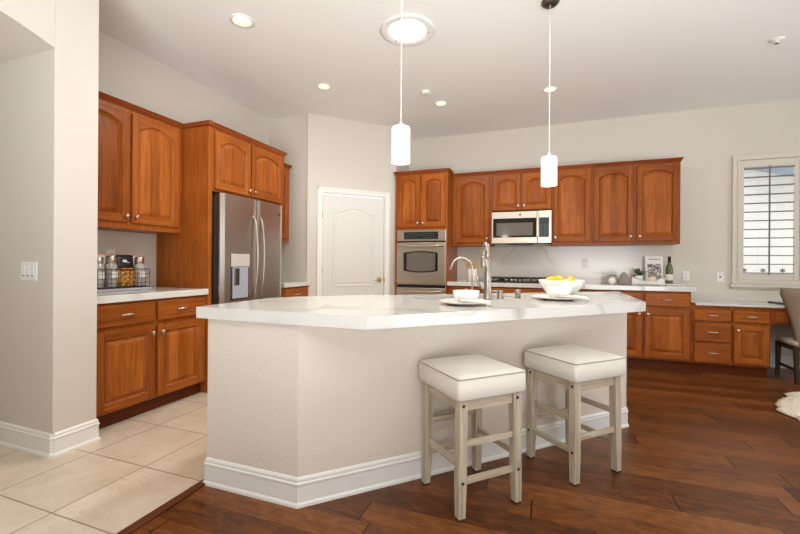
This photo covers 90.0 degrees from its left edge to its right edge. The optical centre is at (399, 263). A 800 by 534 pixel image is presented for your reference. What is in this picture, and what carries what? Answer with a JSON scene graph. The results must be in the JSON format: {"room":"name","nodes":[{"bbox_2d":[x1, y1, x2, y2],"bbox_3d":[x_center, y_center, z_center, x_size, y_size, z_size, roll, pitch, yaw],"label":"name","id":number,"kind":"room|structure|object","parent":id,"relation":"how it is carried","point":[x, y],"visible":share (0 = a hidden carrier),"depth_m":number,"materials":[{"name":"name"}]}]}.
{"room":"kitchen","nodes":[
{"label":"kitchen","id":0,"kind":"room"},
{"bbox_2d":[0,0,54,62],"bbox_3d":[-3.036,-1.577,1.275,1.200,0.627,2.692,0,0,20],"label":"wall header","id":1,"kind":"structure","parent":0,"point":[27,27],"depth_m":2.27,"materials":[{"name":"white paint"}]},
{"bbox_2d":[0,0,98,434],"bbox_3d":[-2.867,-0.383,2.773,1.900,3.012,0.243,0,0,20],"label":"wall","id":2,"kind":"structure","parent":0,"point":[49,98],"depth_m":2.43,"materials":[{"name":"white paint"}]},
{"bbox_2d":[21,262,37,280],"bbox_3d":[-2.232,0.045,2.403,0.155,0.112,0.011,0,0,20],"label":"light switch","id":3,"kind":"object","parent":2,"relation":"attached to","point":[29,270],"visible":1,"depth_m":2.40,"materials":[{"name":"white plastic"}]},
{"bbox_2d":[0,418,100,457],"bbox_3d":[-2.846,1.054,2.762,1.867,0.138,0.277,0,0,20],"label":"baseboard","id":4,"kind":"structure","parent":2,"relation":"attached to","point":[33,441],"depth_m":2.41,"materials":[{"name":"white paint"}]},
{"bbox_2d":[0,392,207,533],"bbox_3d":[-2.718,1.149,2.274,3.345,0.050,9.600,0,0,20],"label":"floor tile","id":5,"kind":"structure","parent":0,"point":[139,463],"depth_m":2.13,"materials":[{"name":"tile"}]},
{"bbox_2d":[96,295,205,428],"bbox_3d":[-2.124,0.697,3.141,0.656,0.862,0.960,0,0,20],"label":"base cabinet","id":6,"kind":"object","parent":5,"relation":"on","point":[151,353],"visible":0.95,"depth_m":2.98,"materials":[{"name":"brown wood"}]},
{"bbox_2d":[97,287,208,303],"bbox_3d":[-2.135,0.239,3.146,0.644,0.051,0.962,0,0,20],"label":"countertop","id":7,"kind":"structure","parent":6,"relation":"on","point":[155,292],"depth_m":3.02,"materials":[{"name":"white stone"}]},
{"bbox_2d":[97,287,151,291],"bbox_3d":[-2.276,0.203,3.161,0.240,0.018,0.495,0,0,20],"label":"serving tray","id":8,"kind":"object","parent":7,"relation":"on","point":[131,288],"visible":0.41,"depth_m":3.13,"materials":[{"name":"grey plastic"}]},
{"bbox_2d":[97,268,149,288],"bbox_3d":[-2.274,0.115,3.166,0.187,0.151,0.492,0,0,20],"label":"wire basket","id":9,"kind":"object","parent":8,"relation":"on","point":[129,278],"visible":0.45,"depth_m":3.15,"materials":[{"name":"metal"}]},
{"bbox_2d":[97,257,104,287],"bbox_3d":[-2.290,0.066,3.030,0.082,0.235,0.079,0,0,20],"label":"storage jar","id":10,"kind":"object","parent":9,"relation":"in","point":[100,260],"visible":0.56,"depth_m":3.02,"materials":[{"name":"glass"}]},
{"bbox_2d":[104,256,117,287],"bbox_3d":[-2.253,0.061,3.116,0.086,0.245,0.083,0,0,20],"label":"storage jar","id":11,"kind":"object","parent":9,"relation":"in","point":[110,261],"visible":0.98,"depth_m":3.08,"materials":[{"name":"glass"}]},
{"bbox_2d":[97,254,135,264],"bbox_3d":[-2.332,0.053,3.232,0.039,0.262,0.420,0,0,20],"label":"handle","id":12,"kind":"object","parent":9,"relation":"in","point":[98,255],"visible":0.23,"depth_m":3.22,"materials":[{"name":"white paper"}]},
{"bbox_2d":[116,255,134,286],"bbox_3d":[-2.227,0.057,3.234,0.084,0.255,0.148,0,0,20],"label":"bag","id":13,"kind":"object","parent":9,"relation":"in","point":[123,261],"visible":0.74,"depth_m":3.21,"materials":[{"name":"black plastic"}]},
{"bbox_2d":[134,257,144,285],"bbox_3d":[-2.178,0.065,3.340,0.082,0.240,0.079,0,0,20],"label":"storage jar","id":14,"kind":"object","parent":9,"relation":"in","point":[139,266],"visible":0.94,"depth_m":3.31,"materials":[{"name":"glass"}]},
{"bbox_2d":[116,479,204,533],"bbox_3d":[-1.869,1.124,-0.264,0.044,0.012,5.020,0,0,20],"label":"trim","id":15,"kind":"structure","parent":5,"relation":"on","point":[189,491],"depth_m":1.83,"materials":[{"name":"brown wood"}]},
{"bbox_2d":[156,125,212,392],"bbox_3d":[-1.965,-0.042,3.621,0.630,2.342,0.042,0,0,20],"label":"panel","id":16,"kind":"object","parent":5,"relation":"on","point":[184,259],"visible":0.48,"depth_m":3.55,"materials":[{"name":"brown wood"}]},
{"bbox_2d":[183,120,213,128],"bbox_3d":[-1.802,-1.234,3.556,0.338,0.042,0.056,0,0,20],"label":"crown molding","id":17,"kind":"structure","parent":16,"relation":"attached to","point":[205,122],"depth_m":3.52,"materials":[{"name":"brown wood"}]},
{"bbox_2d":[211,193,281,304],"bbox_3d":[-1.715,0.242,4.023,0.770,1.737,0.870,0,0,20],"label":"refrigerator","id":18,"kind":"object","parent":5,"relation":"on","point":[246,232],"visible":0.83,"depth_m":3.77,"materials":[{"name":"metal"}]},
{"bbox_2d":[281,286,307,296],"bbox_3d":[-1.497,0.701,4.848,0.656,0.862,0.522,0,0,20],"label":"base cabinet","id":19,"kind":"object","parent":5,"relation":"on","point":[298,291],"visible":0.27,"depth_m":4.70,"materials":[{"name":"brown wood"}]},
{"bbox_2d":[281,281,309,287],"bbox_3d":[-1.510,0.244,4.854,0.639,0.051,0.522,0,0,20],"label":"countertop","id":20,"kind":"structure","parent":19,"relation":"on","point":[284,284],"depth_m":4.72,"materials":[{"name":"white stone"}]},
{"bbox_2d":[98,31,268,233],"bbox_3d":[-2.216,-0.379,4.024,0.120,3.012,2.575,0,0,20],"label":"wall","id":21,"kind":"structure","parent":0,"point":[127,74],"depth_m":3.79,"materials":[{"name":"white paint"}]},
{"bbox_2d":[97,230,155,286],"bbox_3d":[-2.429,-0.031,3.257,0.012,0.484,0.958,0,0,20],"label":"backsplash","id":22,"kind":"structure","parent":21,"relation":"attached to","point":[138,244],"depth_m":3.51,"materials":[{"name":"white stone"}]},
{"bbox_2d":[106,249,114,253],"bbox_3d":[-2.397,-0.059,3.310,0.009,0.115,0.072,0,0,20],"label":"wall outlet","id":23,"kind":"object","parent":22,"relation":"attached to","point":[107,250],"visible":0.29,"depth_m":3.31,"materials":[{"name":"white plastic"}]},
{"bbox_2d":[98,91,183,233],"bbox_3d":[-2.248,-0.762,3.187,0.383,0.978,0.952,0,0,20],"label":"upper cabinet","id":24,"kind":"object","parent":21,"relation":"attached to","point":[140,149],"visible":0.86,"depth_m":3.18,"materials":[{"name":"brown wood"}]},
{"bbox_2d":[212,122,287,206],"bbox_3d":[-1.742,-0.946,4.125,0.673,0.603,1.052,0,0,20],"label":"upper cabinet","id":25,"kind":"object","parent":21,"relation":"attached to","point":[245,166],"visible":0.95,"depth_m":3.90,"materials":[{"name":"brown wood"}]},
{"bbox_2d":[282,163,291,242],"bbox_3d":[-1.619,-0.758,4.899,0.383,0.978,0.526,0,0,20],"label":"upper cabinet","id":26,"kind":"object","parent":21,"relation":"attached to","point":[285,210],"visible":0.14,"depth_m":4.99,"materials":[{"name":"brown wood"}]},
{"bbox_2d":[269,114,306,280],"bbox_3d":[-1.465,-0.374,5.184,0.730,3.012,0.120,0,0,20],"label":"wall","id":27,"kind":"structure","parent":0,"point":[288,135],"depth_m":5.07,"materials":[{"name":"white paint"}]},
{"bbox_2d":[289,267,306,280],"bbox_3d":[-1.287,0.134,5.046,0.265,0.170,0.013,0,0,20],"label":"backsplash","id":28,"kind":"structure","parent":27,"relation":"attached to","point":[295,274],"depth_m":5.04,"materials":[{"name":"white stone"}]},
{"bbox_2d":[306,113,395,295],"bbox_3d":[-0.631,-0.368,5.293,1.215,3.012,0.110,0,0,-25],"label":"wall","id":29,"kind":"structure","parent":0,"point":[341,153],"depth_m":5.20,"materials":[{"name":"white paint"}]},
{"bbox_2d":[316,186,389,295],"bbox_3d":[-0.614,0.085,5.279,0.994,2.107,0.153,0,0,-25],"label":"door","id":30,"kind":"structure","parent":29,"relation":"in","point":[353,226],"depth_m":5.25,"materials":[{"name":"white paint"}]},
{"bbox_2d":[396,164,408,171],"bbox_3d":[-0.042,-0.364,5.810,0.150,3.012,0.576,0,0,20],"label":"wall","id":31,"kind":"structure","parent":0,"point":[399,168],"depth_m":5.78,"materials":[{"name":"white paint"}]},
{"bbox_2d":[99,0,799,139],"bbox_3d":[0.521,-1.926,1.092,10.200,0.120,9.600,0,0,20],"label":"ceiling","id":32,"kind":"structure","parent":0,"point":[488,60],"depth_m":3.57,"materials":[{"name":"paint"}]},
{"bbox_2d":[229,13,253,27],"bbox_3d":[-1.219,-1.873,3.086,0.180,0.008,0.180,0,0,20],"label":"recessed light","id":33,"kind":"object","parent":32,"relation":"in","point":[240,20],"visible":1,"depth_m":3.08,"materials":[{"name":"white paint"}]},
{"bbox_2d":[317,83,330,89],"bbox_3d":[-0.804,-1.871,4.226,0.154,0.008,0.154,0,0,20],"label":"recessed light","id":34,"kind":"object","parent":32,"relation":"in","point":[323,86],"visible":1,"depth_m":4.22,"materials":[{"name":"white paint"}]},
{"bbox_2d":[391,0,409,164],"bbox_3d":[0.008,-1.229,2.333,0.124,1.280,0.124,0,0,20],"label":"pendant light","id":35,"kind":"object","parent":32,"relation":"hanging from","point":[400,133],"visible":1,"depth_m":2.29,"materials":[{"name":"glass"}]},
{"bbox_2d":[380,14,434,45],"bbox_3d":[0.059,-1.858,3.200,0.436,0.020,0.436,0,0,20],"label":"ceiling light","id":36,"kind":"object","parent":32,"relation":"attached to","point":[416,30],"visible":1,"depth_m":3.17,"materials":[{"name":"white paint"}]},
{"bbox_2d":[390,20,424,40],"bbox_3d":[0.059,-1.858,3.200,0.286,0.019,0.286,0,0,20],"label":"diffuser","id":37,"kind":"object","parent":36,"relation":"attached to","point":[412,30],"depth_m":3.18,"materials":[{"name":"white"}]},
{"bbox_2d":[421,89,430,95],"bbox_3d":[0.278,-1.849,4.332,0.110,0.035,0.110,0,0,20],"label":"smoke detector","id":38,"kind":"object","parent":32,"relation":"attached to","point":[425,92],"visible":1,"depth_m":4.30,"materials":[{"name":"white plastic"}]},
{"bbox_2d":[434,101,447,105],"bbox_3d":[0.476,-1.861,4.651,0.154,0.008,0.154,0,0,20],"label":"recessed light","id":39,"kind":"object","parent":32,"relation":"in","point":[438,103],"visible":1,"depth_m":4.65,"materials":[{"name":"white paint"}]},
{"bbox_2d":[542,86,557,92],"bbox_3d":[1.598,-1.854,4.260,0.154,0.008,0.154,0,0,20],"label":"recessed light","id":40,"kind":"object","parent":32,"relation":"in","point":[552,88],"visible":0.96,"depth_m":4.26,"materials":[{"name":"white paint"}]},
{"bbox_2d":[541,0,559,186],"bbox_3d":[1.063,-1.209,2.841,0.124,1.306,0.124,0,0,20],"label":"pendant light","id":41,"kind":"object","parent":32,"relation":"hanging from","point":[549,162],"visible":1,"depth_m":2.81,"materials":[{"name":"glass"}]},
{"bbox_2d":[769,36,784,44],"bbox_3d":[3.105,-1.828,3.293,0.100,0.038,0.100,0,0,20],"label":"sprinkler","id":42,"kind":"object","parent":32,"relation":"attached to","point":[776,40],"visible":1,"depth_m":3.28,"materials":[{"name":"white plastic"}]},
{"bbox_2d":[130,366,799,533],"bbox_3d":[2.069,1.182,0.515,6.855,0.050,9.600,0,0,20],"label":"floor","id":43,"kind":"structure","parent":0,"point":[702,452],"depth_m":2.03,"materials":[{"name":"brown wood"}]},
{"bbox_2d":[203,312,628,508],"bbox_3d":[0.422,0.718,2.727,3.175,0.856,0.825,0,0,-25],"label":"kitchen island","id":44,"kind":"object","parent":43,"relation":"on","point":[299,416],"visible":0.68,"depth_m":2.02,"materials":[{"name":"paint"}]},
{"bbox_2d":[196,291,645,329],"bbox_3d":[0.508,0.261,2.506,3.240,0.057,1.120,0,0,-17],"label":"island countertop","id":45,"kind":"structure","parent":44,"relation":"on","point":[365,312],"depth_m":2.07,"materials":[{"name":"white stone"}]},
{"bbox_2d":[439,298,482,305],"bbox_3d":[0.360,0.219,2.259,0.276,0.022,0.276,0,0,20],"label":"dinner plate","id":46,"kind":"object","parent":45,"relation":"on","point":[452,301],"visible":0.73,"depth_m":2.18,"materials":[{"name":"white ceramic"}]},
{"bbox_2d":[453,290,479,302],"bbox_3d":[0.376,0.187,2.272,0.152,0.068,0.152,0,0,20],"label":"bowl","id":47,"kind":"object","parent":46,"relation":"on","point":[458,294],"visible":0.69,"depth_m":2.21,"materials":[{"name":"white ceramic"}]},
{"bbox_2d":[460,299,491,304],"bbox_3d":[0.415,0.206,2.191,0.176,0.026,0.100,0,0,6],"label":"linen napkin","id":48,"kind":"object","parent":46,"relation":"on","point":[461,300],"visible":0.98,"depth_m":2.16,"materials":[{"name":"white fabric"}]},
{"bbox_2d":[449,257,472,289],"bbox_3d":[0.395,0.093,2.552,0.165,0.275,0.035,0,0,9],"label":"filter faucet","id":49,"kind":"object","parent":45,"relation":"on","point":[467,259],"visible":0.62,"depth_m":2.54,"materials":[{"name":"silver metal"}]},
{"bbox_2d":[476,242,491,299],"bbox_3d":[0.546,0.042,2.662,0.098,0.380,0.182,0,0,-5],"label":"faucet","id":50,"kind":"object","parent":45,"relation":"on","point":[485,260],"visible":0.99,"depth_m":2.59,"materials":[{"name":"silver metal"}]},
{"bbox_2d":[491,290,502,298],"bbox_3d":[0.651,0.204,2.697,0.042,0.057,0.109,0,0,-29],"label":"soap dispenser","id":51,"kind":"object","parent":45,"relation":"on","point":[499,292],"visible":0.94,"depth_m":2.66,"materials":[{"name":"silver metal"}]},
{"bbox_2d":[514,289,520,297],"bbox_3d":[0.802,0.204,2.725,0.041,0.058,0.042,0,0,20],"label":"air gap cap","id":52,"kind":"object","parent":45,"relation":"on","point":[517,294],"visible":1,"depth_m":2.71,"materials":[{"name":"silver metal"}]},
{"bbox_2d":[531,294,579,300],"bbox_3d":[1.035,0.224,2.629,0.330,0.022,0.330,0,0,20],"label":"dinner plate","id":53,"kind":"object","parent":45,"relation":"on","point":[542,296],"visible":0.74,"depth_m":2.54,"materials":[{"name":"white ceramic"}]},
{"bbox_2d":[545,286,571,297],"bbox_3d":[1.037,0.190,2.618,0.168,0.072,0.168,0,0,20],"label":"bowl","id":54,"kind":"object","parent":53,"relation":"on","point":[552,291],"visible":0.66,"depth_m":2.56,"materials":[{"name":"white ceramic"}]},
{"bbox_2d":[559,295,588,299],"bbox_3d":[1.099,0.211,2.542,0.186,0.026,0.110,0,0,6],"label":"linen napkin","id":55,"kind":"object","parent":53,"relation":"on","point":[560,296],"visible":0.95,"depth_m":2.50,"materials":[{"name":"white fabric"}]},
{"bbox_2d":[538,279,584,294],"bbox_3d":[1.246,0.180,3.090,0.340,0.112,0.340,0,0,20],"label":"fruit bowl","id":56,"kind":"object","parent":45,"relation":"on","point":[576,285],"visible":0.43,"depth_m":2.96,"materials":[{"name":"white ceramic"}]},
{"bbox_2d":[545,276,555,279],"bbox_3d":[1.157,0.129,3.074,0.086,0.064,0.066,0,0,20],"label":"lemon","id":57,"kind":"object","parent":56,"relation":"in","point":[550,277],"visible":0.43,"depth_m":3.05,"materials":[{"name":"yellow food"}]},
{"bbox_2d":[555,276,564,280],"bbox_3d":[1.242,0.124,3.112,0.071,0.064,0.081,0,0,20],"label":"lemon","id":58,"kind":"object","parent":56,"relation":"in","point":[559,278],"visible":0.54,"depth_m":3.08,"materials":[{"name":"yellow food"}]},
{"bbox_2d":[567,276,575,280],"bbox_3d":[1.296,0.129,3.029,0.066,0.064,0.087,0,0,20],"label":"lemon","id":59,"kind":"object","parent":56,"relation":"in","point":[571,278],"visible":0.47,"depth_m":3.00,"materials":[{"name":"yellow food"}]},
{"bbox_2d":[393,168,456,294],"bbox_3d":[0.370,-0.047,5.580,0.778,2.384,0.663,0,0,20],"label":"tall cabinet","id":60,"kind":"object","parent":43,"relation":"on","point":[424,198],"visible":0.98,"depth_m":5.30,"materials":[{"name":"brown wood"}]},
{"bbox_2d":[397,284,445,294],"bbox_3d":[0.262,0.612,5.267,0.673,0.666,0.094,0,0,20],"label":"wall oven","id":61,"kind":"object","parent":60,"relation":"attached to","point":[402,289],"visible":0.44,"depth_m":5.27,"materials":[{"name":"metal"}]},
{"bbox_2d":[397,229,445,284],"bbox_3d":[0.267,-0.086,5.267,0.673,0.726,0.094,0,0,20],"label":"wall oven","id":62,"kind":"object","parent":60,"relation":"attached to","point":[421,254],"visible":1,"depth_m":5.27,"materials":[{"name":"metal"}]},
{"bbox_2d":[448,286,483,293],"bbox_3d":[0.943,0.718,5.381,0.492,0.862,0.656,0,0,20],"label":"base cabinet","id":63,"kind":"object","parent":43,"relation":"on","point":[450,288],"visible":0.03,"depth_m":5.13,"materials":[{"name":"brown wood"}]},
{"bbox_2d":[447,280,695,291],"bbox_3d":[1.988,0.268,5.013,2.702,0.051,0.647,0,0,20],"label":"countertop","id":64,"kind":"structure","parent":63,"relation":"on","point":[599,286],"depth_m":4.57,"materials":[{"name":"white stone"}]},
{"bbox_2d":[467,269,476,280],"bbox_3d":[0.980,0.154,5.425,0.128,0.161,0.128,0,0,20],"label":"utensil crock","id":65,"kind":"object","parent":64,"relation":"on","point":[468,270],"visible":0.7,"depth_m":5.37,"materials":[{"name":"white ceramic"}]},
{"bbox_2d":[491,277,546,282],"bbox_3d":[1.556,0.209,5.181,0.750,0.060,0.500,0,0,20],"label":"gas cooktop","id":66,"kind":"object","parent":64,"relation":"in","point":[499,279],"visible":0.84,"depth_m":5.02,"materials":[{"name":"black metal"}]},
{"bbox_2d":[491,280,538,282],"bbox_3d":[1.556,0.231,5.181,0.750,0.016,0.500,0,0,20],"label":"tray","id":67,"kind":"object","parent":66,"relation":"on","point":[502,281],"depth_m":4.99,"materials":[{"name":"black metal"}]},
{"bbox_2d":[602,273,621,283],"bbox_3d":[2.614,0.181,4.899,0.242,0.130,0.242,0,0,20],"label":"cake stand","id":68,"kind":"object","parent":64,"relation":"on","point":[612,274],"visible":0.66,"depth_m":4.86,"materials":[{"name":"white ceramic"}]},
{"bbox_2d":[608,277,616,283],"bbox_3d":[2.519,0.202,4.742,0.090,0.087,0.090,0,0,20],"label":"vase","id":69,"kind":"object","parent":64,"relation":"on","point":[612,280],"visible":1,"depth_m":4.71,"materials":[{"name":"white ceramic"}]},
{"bbox_2d":[618,272,630,284],"bbox_3d":[2.614,0.172,4.662,0.130,0.148,0.124,0,0,40],"label":"kitchen towel","id":70,"kind":"object","parent":64,"relation":"on","point":[624,279],"visible":0.99,"depth_m":4.63,"materials":[{"name":"grey fabric"}]},
{"bbox_2d":[631,277,664,285],"bbox_3d":[2.836,0.199,4.577,0.330,0.095,0.124,0,0,18],"label":"dish","id":71,"kind":"object","parent":64,"relation":"on","point":[634,281],"visible":0.96,"depth_m":4.54,"materials":[{"name":"white ceramic"}]},
{"bbox_2d":[647,277,655,280],"bbox_3d":[2.874,0.195,4.563,0.088,0.088,0.081,0,0,20],"label":"ornament","id":72,"kind":"object","parent":71,"relation":"in","point":[649,278],"visible":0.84,"depth_m":4.54,"materials":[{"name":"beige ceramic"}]},
{"bbox_2d":[645,256,662,280],"bbox_3d":[3.076,0.067,4.843,0.187,0.324,0.072,0,0,20],"label":"picture book","id":73,"kind":"object","parent":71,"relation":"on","point":[653,264],"visible":0.85,"depth_m":4.84,"materials":[{"name":"white paper"}]},
{"bbox_2d":[647,264,660,278],"bbox_3d":[3.071,0.097,4.828,0.140,0.188,0.031,0,0,20],"label":"picture","id":74,"kind":"object","parent":73,"relation":"attached to","point":[653,270],"depth_m":4.83},
{"bbox_2d":[665,283,684,285],"bbox_3d":[2.982,0.240,4.742,0.610,0.018,0.240,0,0,20],"label":"marble board","id":75,"kind":"object","parent":64,"relation":"on","point":[672,284],"visible":0.44,"depth_m":4.57,"materials":[{"name":"white stone"}]},
{"bbox_2d":[631,268,646,279],"bbox_3d":[2.876,0.140,4.819,0.202,0.178,0.111,0,0,34],"label":"potted succulent","id":76,"kind":"object","parent":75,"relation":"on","point":[638,272],"visible":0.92,"depth_m":4.80,"materials":[{"name":"green plant"}]},
{"bbox_2d":[634,275,642,279],"bbox_3d":[2.879,0.185,4.823,0.096,0.088,0.096,0,0,20],"label":"pot","id":77,"kind":"object","parent":76,"relation":"attached to","point":[640,277],"depth_m":4.79,"materials":[{"name":"white ceramic"}]},
{"bbox_2d":[665,256,672,282],"bbox_3d":[3.163,0.072,4.697,0.078,0.316,0.078,0,0,20],"label":"wine bottle","id":78,"kind":"object","parent":75,"relation":"on","point":[669,268],"visible":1,"depth_m":4.67,"materials":[{"name":"green glass"}]},
{"bbox_2d":[419,354,525,521],"bbox_3d":[0.349,0.814,2.005,0.391,0.663,0.391,0,0,-25],"label":"bar stool","id":79,"kind":"object","parent":43,"relation":"on","point":[471,383],"visible":1,"depth_m":1.90,"materials":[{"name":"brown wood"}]},
{"bbox_2d":[419,354,525,401],"bbox_3d":[0.351,0.546,2.005,0.388,0.127,0.388,0,0,-25],"label":"seat cushion","id":80,"kind":"object","parent":79,"relation":"on","point":[472,377],"depth_m":1.87,"materials":[{"name":"beige leather"}]},
{"bbox_2d":[491,287,545,292],"bbox_3d":[1.546,0.723,5.162,0.789,0.862,0.652,0,0,20],"label":"base cabinet","id":81,"kind":"object","parent":43,"relation":"on","point":[505,289],"visible":0.02,"depth_m":4.90,"materials":[{"name":"brown wood"}]},
{"bbox_2d":[524,344,624,485],"bbox_3d":[0.991,0.818,2.297,0.391,0.663,0.391,0,0,-25],"label":"bar stool","id":82,"kind":"object","parent":43,"relation":"on","point":[576,369],"visible":1,"depth_m":2.20,"materials":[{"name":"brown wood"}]},
{"bbox_2d":[524,344,624,382],"bbox_3d":[0.993,0.550,2.297,0.388,0.127,0.388,0,0,-25],"label":"seat cushion","id":83,"kind":"object","parent":82,"relation":"on","point":[569,363],"depth_m":2.17,"materials":[{"name":"beige leather"}]},
{"bbox_2d":[578,289,594,291],"bbox_3d":[2.127,0.727,4.946,0.449,0.862,0.656,0,0,20],"label":"base cabinet","id":84,"kind":"object","parent":43,"relation":"on","point":[580,290],"visible":0.03,"depth_m":4.64,"materials":[{"name":"brown wood"}]},
{"bbox_2d":[595,289,690,370],"bbox_3d":[2.777,0.731,4.707,0.934,0.862,0.656,0,0,20],"label":"base cabinet","id":85,"kind":"object","parent":43,"relation":"on","point":[659,336],"visible":0.66,"depth_m":4.38,"materials":[{"name":"brown wood"}]},
{"bbox_2d":[689,304,731,373],"bbox_3d":[3.383,0.805,4.484,0.355,0.722,0.656,0,0,20],"label":"base cabinet","id":86,"kind":"object","parent":43,"relation":"on","point":[711,326],"visible":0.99,"depth_m":4.22,"materials":[{"name":"brown wood"}]},
{"bbox_2d":[691,299,784,307],"bbox_3d":[4.267,0.439,4.179,2.148,0.021,0.639,0,0,20],"label":"countertop","id":87,"kind":"structure","parent":86,"relation":"on","point":[706,302],"depth_m":4.25,"materials":[{"name":"white stone"}]},
{"bbox_2d":[768,301,783,303],"bbox_3d":[4.202,0.420,4.283,0.340,0.013,0.200,0,0,9],"label":"tablet","id":88,"kind":"object","parent":87,"relation":"on","point":[777,302],"visible":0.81,"depth_m":4.33,"materials":[{"name":"black plastic"}]},
{"bbox_2d":[770,308,790,324],"bbox_3d":[4.306,0.533,4.093,1.000,0.164,0.556,0,0,20],"label":"drawer unit","id":89,"kind":"object","parent":87,"relation":"attached to","point":[777,315],"visible":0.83,"depth_m":4.02,"materials":[{"name":"brown wood"}]},
{"bbox_2d":[729,307,769,376],"bbox_3d":[3.701,0.808,4.368,0.320,0.722,0.656,0,0,20],"label":"base cabinet","id":90,"kind":"object","parent":43,"relation":"on","point":[750,342],"visible":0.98,"depth_m":4.11,"materials":[{"name":"brown wood"}]},
{"bbox_2d":[775,288,799,384],"bbox_3d":[4.101,0.706,3.927,0.666,0.930,0.495,0,0,20],"label":"dining chair","id":91,"kind":"object","parent":43,"relation":"on","point":[790,297],"visible":1,"depth_m":3.90,"materials":[{"name":"brown wood"}]},
{"bbox_2d":[775,392,799,420],"bbox_3d":[3.851,1.149,2.636,2.021,0.038,1.962,0,0,20],"label":"rug","id":92,"kind":"object","parent":43,"relation":"on","point":[789,405],"visible":1,"depth_m":3.22,"materials":[{"name":"beige fur"}]},
{"bbox_2d":[409,99,799,355],"bbox_3d":[3.409,-0.339,4.923,7.400,3.012,0.160,0,0,20],"label":"wall","id":93,"kind":"structure","parent":0,"point":[707,140],"depth_m":4.81,"materials":[{"name":"white paint"}]},
{"bbox_2d":[453,171,494,246],"bbox_3d":[1.017,-0.732,5.512,0.522,0.984,0.383,0,0,20],"label":"upper cabinet","id":94,"kind":"object","parent":93,"relation":"attached to","point":[472,191],"visible":0.92,"depth_m":5.36,"materials":[{"name":"brown wood"}]},
{"bbox_2d":[492,167,551,211],"bbox_3d":[1.612,-0.952,5.294,0.741,0.536,0.383,0,0,20],"label":"upper cabinet","id":95,"kind":"object","parent":93,"relation":"attached to","point":[513,190],"visible":0.88,"depth_m":5.15,"materials":[{"name":"brown wood"}]},
{"bbox_2d":[491,210,551,244],"bbox_3d":[1.602,-0.457,5.261,0.732,0.414,0.447,0,0,20],"label":"microwave","id":96,"kind":"object","parent":95,"relation":"attached to","point":[519,227],"visible":1,"depth_m":5.07,"materials":[{"name":"silver metal"}]},
{"bbox_2d":[457,245,674,282],"bbox_3d":[2.086,0.005,5.315,2.671,0.474,0.013,0,0,20],"label":"backsplash","id":97,"kind":"structure","parent":93,"relation":"attached to","point":[525,261],"depth_m":5.27,"materials":[{"name":"white stone"}]},
{"bbox_2d":[582,259,587,266],"bbox_3d":[2.399,-0.009,5.188,0.072,0.115,0.009,0,0,20],"label":"wall outlet","id":98,"kind":"object","parent":97,"relation":"attached to","point":[584,261],"visible":1,"depth_m":5.18,"materials":[{"name":"white plastic"}]},
{"bbox_2d":[551,164,591,245],"bbox_3d":[2.174,-0.724,5.087,0.457,0.984,0.383,0,0,20],"label":"upper cabinet","id":99,"kind":"object","parent":93,"relation":"attached to","point":[572,194],"visible":0.93,"depth_m":4.94,"materials":[{"name":"brown wood"}]},
{"bbox_2d":[590,157,683,245],"bbox_3d":[2.831,-0.720,4.846,0.940,0.984,0.383,0,0,20],"label":"upper cabinet","id":100,"kind":"object","parent":93,"relation":"attached to","point":[637,202],"visible":0.99,"depth_m":4.71,"materials":[{"name":"brown wood"}]},
{"bbox_2d":[682,271,689,280],"bbox_3d":[3.447,0.147,4.817,0.072,0.115,0.009,0,0,20],"label":"wall outlet","id":101,"kind":"object","parent":93,"relation":"attached to","point":[686,274],"visible":1,"depth_m":4.82,"materials":[{"name":"white plastic"}]},
{"bbox_2d":[716,272,723,281],"bbox_3d":[3.764,0.156,4.701,0.072,0.115,0.008,0,0,20],"label":"phone jack","id":102,"kind":"object","parent":93,"relation":"attached to","point":[719,275],"visible":1,"depth_m":4.70,"materials":[{"name":"white plastic"}]},
{"bbox_2d":[729,151,799,289],"bbox_3d":[4.503,-0.477,4.478,1.361,1.548,0.182,0,0,20],"label":"window","id":103,"kind":"structure","parent":93,"relation":"in","point":[770,281],"depth_m":4.54,"materials":[{"name":"beige paint"}]},
{"bbox_2d":[770,355,793,367],"bbox_3d":[5.316,1.111,4.124,2.850,0.138,0.017,0,0,20],"label":"baseboard","id":104,"kind":"structure","parent":93,"relation":"attached to","point":[788,360],"depth_m":4.49,"materials":[{"name":"white paint"}]},
{"label":"outside","id":105,"kind":"structure","parent":0,"visible":0},
{"bbox_3d":[5.737,1.268,5.054,5.700,0.069,1.550,0,0,20],"label":"ground","id":106,"kind":"structure","parent":105,"visible":0},
{"bbox_2d":[743,170,792,273],"bbox_3d":[5.981,-0.390,5.687,5.700,3.250,0.200,0,0,20],"label":"wall","id":107,"kind":"structure","parent":106,"relation":"on","point":[747,173],"depth_m":5.82,"materials":[{"name":"white paint"}]},
{"bbox_2d":[744,165,793,174],"bbox_3d":[6.480,-1.037,5.149,4.200,1.350,0.430,0,0,20],"label":"eave","id":108,"kind":"object","parent":107,"relation":"attached to","point":[783,171],"depth_m":5.63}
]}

